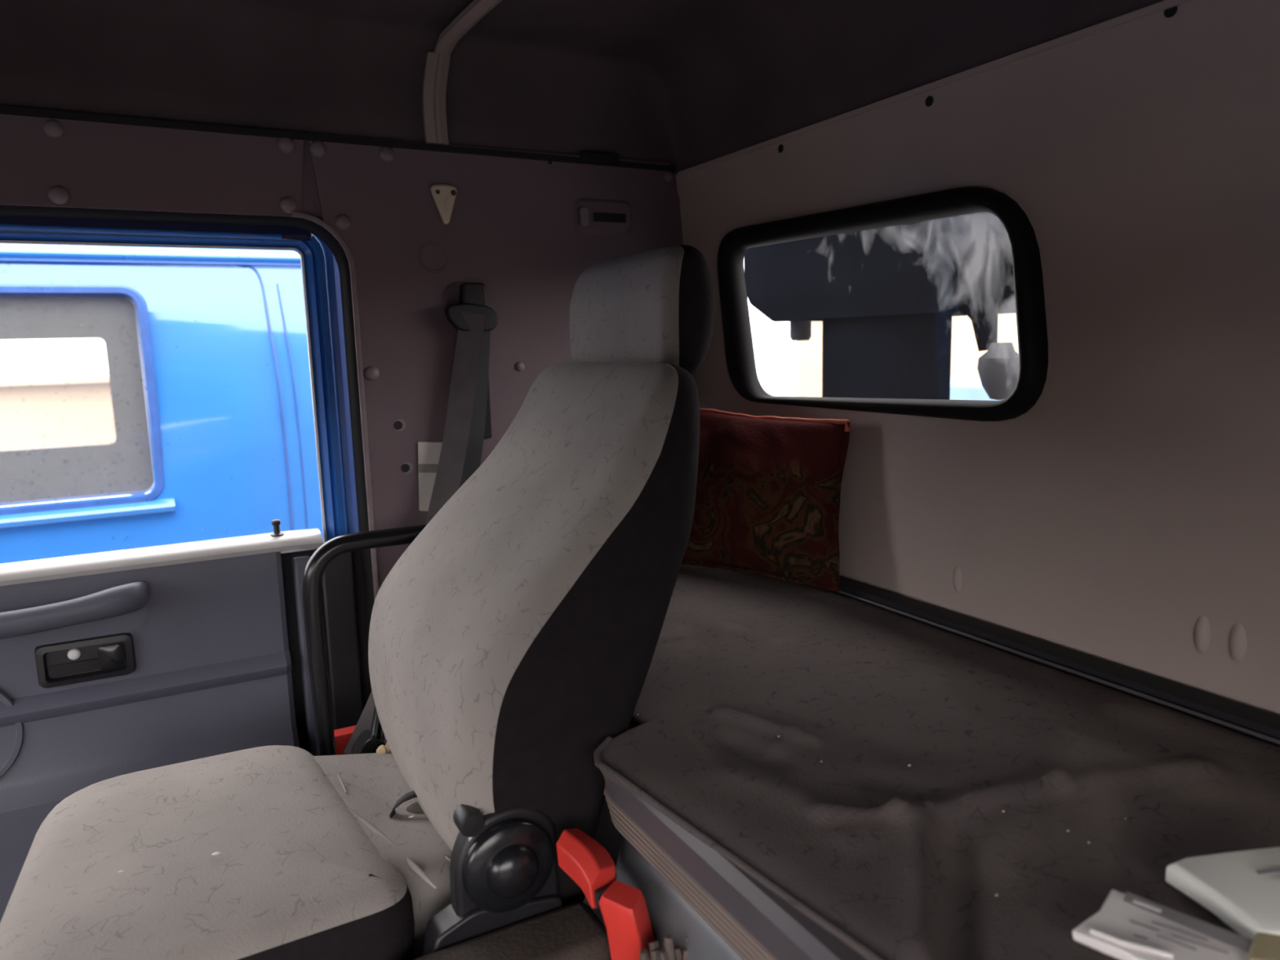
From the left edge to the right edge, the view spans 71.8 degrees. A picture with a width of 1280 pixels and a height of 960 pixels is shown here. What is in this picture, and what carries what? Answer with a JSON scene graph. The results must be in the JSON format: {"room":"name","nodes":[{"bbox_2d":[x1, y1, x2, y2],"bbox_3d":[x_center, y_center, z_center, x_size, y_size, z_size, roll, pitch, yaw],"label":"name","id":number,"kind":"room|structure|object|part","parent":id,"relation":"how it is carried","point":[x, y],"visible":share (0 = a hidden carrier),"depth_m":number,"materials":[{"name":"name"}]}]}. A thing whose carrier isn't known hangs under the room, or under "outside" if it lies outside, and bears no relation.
{"room":"vehicle interior","nodes":[
{"label":"vehicle interior","id":0,"kind":"room"},
{"bbox_2d":[0,105,693,743],"bbox_3d":[-0.748,0.102,1.338,2.060,1.630,0.050,-6,10,-28],"label":"wall","id":1,"kind":"structure","parent":0,"point":[525,226],"depth_m":1.47,"materials":[{"name":"grey plastic"}]},
{"bbox_3d":[-1.081,-0.411,1.074,1.284,0.128,0.007,-6,10,-28],"label":"plate","id":2,"kind":"part","parent":1,"relation":"part of","materials":[{"name":"grey plastic"}]},
{"bbox_2d":[0,204,384,922],"bbox_3d":[-0.997,0.210,1.225,1.264,1.224,0.137,-6,10,-28],"label":"door","id":3,"kind":"structure","parent":1,"relation":"in","point":[116,663],"depth_m":1.37,"materials":[{"name":"blue paint"}]},
{"bbox_3d":[-0.833,0.276,1.305,0.064,0.016,0.008,-6,10,-28],"label":"latch lever","id":4,"kind":"part","parent":3,"relation":"part of","materials":[{"name":"black paint"}]},
{"bbox_3d":[-0.989,0.195,1.188,0.578,0.067,0.067,-6,10,-28],"label":"pull handle","id":5,"kind":"part","parent":3,"relation":"part of","materials":[{"name":"plastic"}]},
{"bbox_3d":[-0.792,0.264,1.324,0.031,0.036,0.012,-6,10,-28],"label":"latch lever","id":6,"kind":"part","parent":3,"relation":"part of","materials":[{"name":"black paint"}]},
{"bbox_3d":[-0.554,0.421,1.511,0.030,0.598,0.033,-6,10,-28],"label":"edge post","id":7,"kind":"part","parent":3,"relation":"part of","materials":[{"name":"plastic"}]},
{"bbox_3d":[-0.509,0.407,1.539,0.054,0.615,0.030,-6,10,-28],"label":"hinge panel","id":8,"kind":"part","parent":3,"relation":"part of","materials":[{"name":"black plastic"}]},
{"bbox_2d":[343,282,497,754],"bbox_3d":[-0.363,0.045,1.403,0.116,0.716,0.411,2,10,23],"label":"belt","id":9,"kind":"object","parent":1,"relation":"hanging from","point":[444,467],"visible":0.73,"depth_m":1.50,"materials":[{"name":"grey fabric"}]},
{"bbox_2d":[333,725,355,755],"bbox_3d":[-0.449,0.419,1.343,0.069,0.080,0.025,-6,10,-28],"label":"clip","id":10,"kind":"object","parent":9,"relation":"attached to","point":[342,735],"visible":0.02,"depth_m":1.33,"materials":[{"name":"red plastic"}]},
{"bbox_3d":[-0.386,0.355,1.303,0.016,0.082,0.053,0,9,11],"label":"anchor arm","id":11,"kind":"part","parent":9,"relation":"part of","materials":[{"name":"black paint"}]},
{"bbox_2d":[430,184,457,223],"bbox_3d":[-0.323,-0.459,1.469,0.043,0.063,0.014,-6,10,-28],"label":"wall hook","id":12,"kind":"object","parent":1,"relation":"attached to","point":[444,195],"visible":1,"depth_m":1.47,"materials":[{"name":"beige plastic"}]},
{"bbox_3d":[-0.202,-0.255,1.577,0.690,0.635,0.008,-6,10,-28],"label":"plate","id":13,"kind":"part","parent":1,"relation":"part of","materials":[{"name":"grey plastic"}]},
{"bbox_2d":[0,0,1164,173],"bbox_3d":[-0.285,-0.461,0.287,1.995,0.202,2.163,-6,10,-28],"label":"ceiling","id":14,"kind":"structure","parent":0,"point":[683,84],"depth_m":1.33,"materials":[{"name":"grey fabric"}]},
{"bbox_2d":[422,0,502,145],"bbox_3d":[0.178,-0.517,0.598,0.060,0.163,1.998,-7,10,-30],"label":"trim strip","id":15,"kind":"object","parent":14,"relation":"attached to","point":[437,62],"visible":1,"depth_m":1.42,"materials":[{"name":"grey plastic"}]},
{"bbox_2d":[639,933,688,959],"bbox_3d":[0.022,0.418,0.754,0.068,0.061,0.030,-6,10,-28],"label":"glove","id":16,"kind":"object","parent":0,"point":[669,952],"visible":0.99,"depth_m":0.75,"materials":[{"name":"grey fabric"}]},
{"bbox_2d":[675,0,1279,715],"bbox_3d":[0.650,0.239,0.906,0.147,1.419,2.140,-6,10,-28],"label":"wall","id":17,"kind":"structure","parent":0,"point":[1130,517],"depth_m":0.98,"materials":[{"name":"grey plastic"}]},
{"bbox_2d":[716,186,1048,421],"bbox_3d":[0.310,-0.254,1.322,0.053,0.304,0.667,-6,10,-28],"label":"window","id":18,"kind":"structure","parent":17,"relation":"in","point":[1031,321],"depth_m":1.20,"materials":[{"name":"black rubber"}]},
{"bbox_3d":[-0.219,1.056,0.573,2.150,0.050,2.290,-6,10,-28],"label":"floor","id":19,"kind":"structure","parent":0,"visible":0},
{"bbox_2d":[0,244,715,959],"bbox_3d":[-0.268,0.351,1.002,0.781,1.215,0.535,-6,10,-28],"label":"passenger seat","id":20,"kind":"object","parent":19,"relation":"on","point":[517,633],"visible":0.99,"depth_m":0.91,"materials":[{"name":"fabric"}]},
{"bbox_2d":[0,745,406,959],"bbox_3d":[-0.472,0.432,0.951,0.359,0.132,0.438,-6,10,-28],"label":"seat cushion","id":21,"kind":"object","parent":20,"relation":"on","point":[311,864],"depth_m":0.87,"materials":[{"name":"fabric"}]},
{"bbox_2d":[117,815,413,872],"bbox_3d":[-0.375,0.378,0.916,0.285,0.028,0.018,-6,10,-28],"label":"crumbs","id":22,"kind":"object","parent":20,"relation":"on","point":[411,816],"visible":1,"depth_m":0.88,"materials":[{"name":"food"}]},
{"bbox_3d":[-0.125,0.559,0.845,0.205,0.244,0.075,-6,10,-28],"label":"frame","id":23,"kind":"part","parent":20,"relation":"part of","materials":[{"name":"black plastic"}]},
{"bbox_3d":[-0.160,0.164,1.084,0.292,0.604,0.448,-6,10,-28],"label":"backrest","id":24,"kind":"part","parent":20,"relation":"part of","materials":[{"name":"fabric"}]},
{"bbox_2d":[556,827,654,959],"bbox_3d":[-0.023,0.541,0.838,0.132,0.397,0.059,5,11,36],"label":"seat belt buckle","id":25,"kind":"object","parent":20,"relation":"attached to","point":[623,906],"visible":0.98,"depth_m":0.79,"materials":[{"name":"red plastic"}]},
{"bbox_2d":[302,524,426,755],"bbox_3d":[-0.333,0.469,1.459,0.398,0.847,0.236,-6,10,-28],"label":"grab rail","id":26,"kind":"object","parent":19,"relation":"on","point":[315,568],"visible":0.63,"depth_m":1.24,"materials":[{"name":"black metal"}]},
{"bbox_2d":[582,564,1279,959],"bbox_3d":[0.369,0.612,0.799,0.617,0.728,2.090,-6,10,-28],"label":"bunk","id":27,"kind":"object","parent":19,"relation":"on","point":[736,839],"visible":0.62,"depth_m":0.80,"materials":[{"name":"fabric"}]},
{"bbox_3d":[0.362,0.659,0.810,0.572,0.632,2.065,-6,10,-28],"label":"panel","id":28,"kind":"part","parent":27,"relation":"part of","materials":[{"name":"grey plastic"}]},
{"bbox_3d":[0.149,0.335,0.648,0.119,0.074,2.065,-6,10,-28],"label":"edge trim","id":29,"kind":"part","parent":27,"relation":"part of","materials":[{"name":"grey plastic"}]},
{"bbox_2d":[681,408,849,591],"bbox_3d":[0.154,0.022,1.465,0.128,0.266,0.398,-8,11,-34],"label":"pillow","id":30,"kind":"object","parent":27,"relation":"on","point":[767,503],"visible":0.82,"depth_m":1.40,"materials":[{"name":"red fabric"}]},
{"bbox_2d":[637,714,1125,896],"bbox_3d":[0.163,0.271,0.782,0.455,0.006,0.155,5,11,34],"label":"crumbs","id":31,"kind":"object","parent":27,"relation":"on","point":[908,765],"visible":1,"depth_m":0.73,"materials":[{"name":"beige food"}]},
{"bbox_2d":[1071,888,1252,959],"bbox_3d":[0.333,0.289,0.548,0.062,0.013,0.103,-9,12,-42],"label":"paper packet","id":32,"kind":"object","parent":27,"relation":"on","point":[1128,926],"visible":1,"depth_m":0.55,"materials":[{"name":"white paper"}]},
{"bbox_2d":[1165,846,1279,942],"bbox_3d":[0.422,0.276,0.589,0.089,0.027,0.092,-3,9,-9],"label":"book","id":33,"kind":"object","parent":27,"relation":"on","point":[1242,888],"visible":1,"depth_m":0.59,"materials":[{"name":"white paper"}]},
{"bbox_2d":[1248,932,1279,959],"bbox_3d":[0.385,0.288,0.538,0.022,0.012,0.051,5,11,38],"label":"paper","id":34,"kind":"object","parent":27,"relation":"on","point":[1264,946],"visible":1,"depth_m":0.53,"materials":[{"name":"beige paper"}]},
{"label":"outside","id":35,"kind":"structure","parent":0,"visible":0},
{"bbox_2d":[759,377,796,396],"bbox_3d":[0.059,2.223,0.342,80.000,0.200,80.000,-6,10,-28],"label":"ground","id":36,"kind":"structure","parent":35,"point":[780,387],"depth_m":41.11,"materials":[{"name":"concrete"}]},
{"bbox_2d":[0,373,115,450],"bbox_3d":[-4.878,-0.470,11.621,5.800,1.950,3.400,-6,10,-28],"label":"building","id":37,"kind":"structure","parent":36,"relation":"on","point":[62,410],"depth_m":9.21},
{"bbox_2d":[0,243,323,564],"bbox_3d":[-2.207,0.402,3.454,3.280,2.570,2.078,-6,10,-28],"label":"truck","id":38,"kind":"object","parent":36,"relation":"on","point":[207,354],"visible":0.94,"depth_m":2.73,"materials":[{"name":"metal"}]},
{"bbox_3d":[-2.772,0.125,4.265,3.100,2.000,0.040,-6,10,-28],"label":"panel","id":39,"kind":"part","parent":38,"relation":"part of","materials":[{"name":"grey metal"}]},
{"bbox_3d":[-2.345,-0.787,3.278,3.100,0.160,1.965,-6,10,-28],"label":"roof panel","id":40,"kind":"part","parent":38,"relation":"part of","materials":[{"name":"blue metal"}]},
{"bbox_2d":[743,212,1016,399],"bbox_3d":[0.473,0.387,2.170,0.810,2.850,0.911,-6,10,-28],"label":"truck","id":41,"kind":"object","parent":36,"relation":"on","point":[886,300],"visible":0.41,"depth_m":1.97,"materials":[{"name":"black metal"}]},
{"bbox_3d":[0.422,-0.432,2.324,0.120,0.130,0.120,-6,10,-28],"label":"drain spout","id":42,"kind":"part","parent":41,"relation":"part of","materials":[{"name":"grey plastic"}]},
{"bbox_2d":[743,212,1016,321],"bbox_3d":[0.638,-0.720,2.106,0.370,0.652,0.911,-6,10,-28],"label":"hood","id":43,"kind":"object","parent":41,"relation":"attached to","point":[931,269],"depth_m":1.94,"materials":[{"name":"black metal"}]},
{"bbox_2d":[964,300,1019,399],"bbox_3d":[0.702,-0.298,1.806,0.088,0.267,0.176,-6,10,-28],"label":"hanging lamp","id":44,"kind":"object","parent":41,"relation":"hanging from","point":[998,368],"visible":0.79,"depth_m":1.76,"materials":[{"name":"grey metal"}]},
{"bbox_3d":[0.678,-0.350,1.819,0.068,0.169,0.118,-6,10,-28],"label":"lamp arm","id":45,"kind":"part","parent":44,"relation":"part of","materials":[{"name":"black metal"}]},
{"bbox_2d":[796,313,1018,397],"bbox_3d":[6.920,-0.426,7.007,0.600,2.650,17.700,-6,10,-28],"label":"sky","id":46,"kind":"structure","parent":36,"relation":"on","point":[965,353],"depth_m":11.56,"materials":[{"name":"white"}]},
{"bbox_2d":[950,377,1000,400],"bbox_3d":[4.840,-0.032,8.105,1.100,1.646,7.500,-6,10,-28],"label":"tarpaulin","id":47,"kind":"object","parent":36,"relation":"on","point":[961,388],"visible":0.02,"depth_m":9.39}
]}

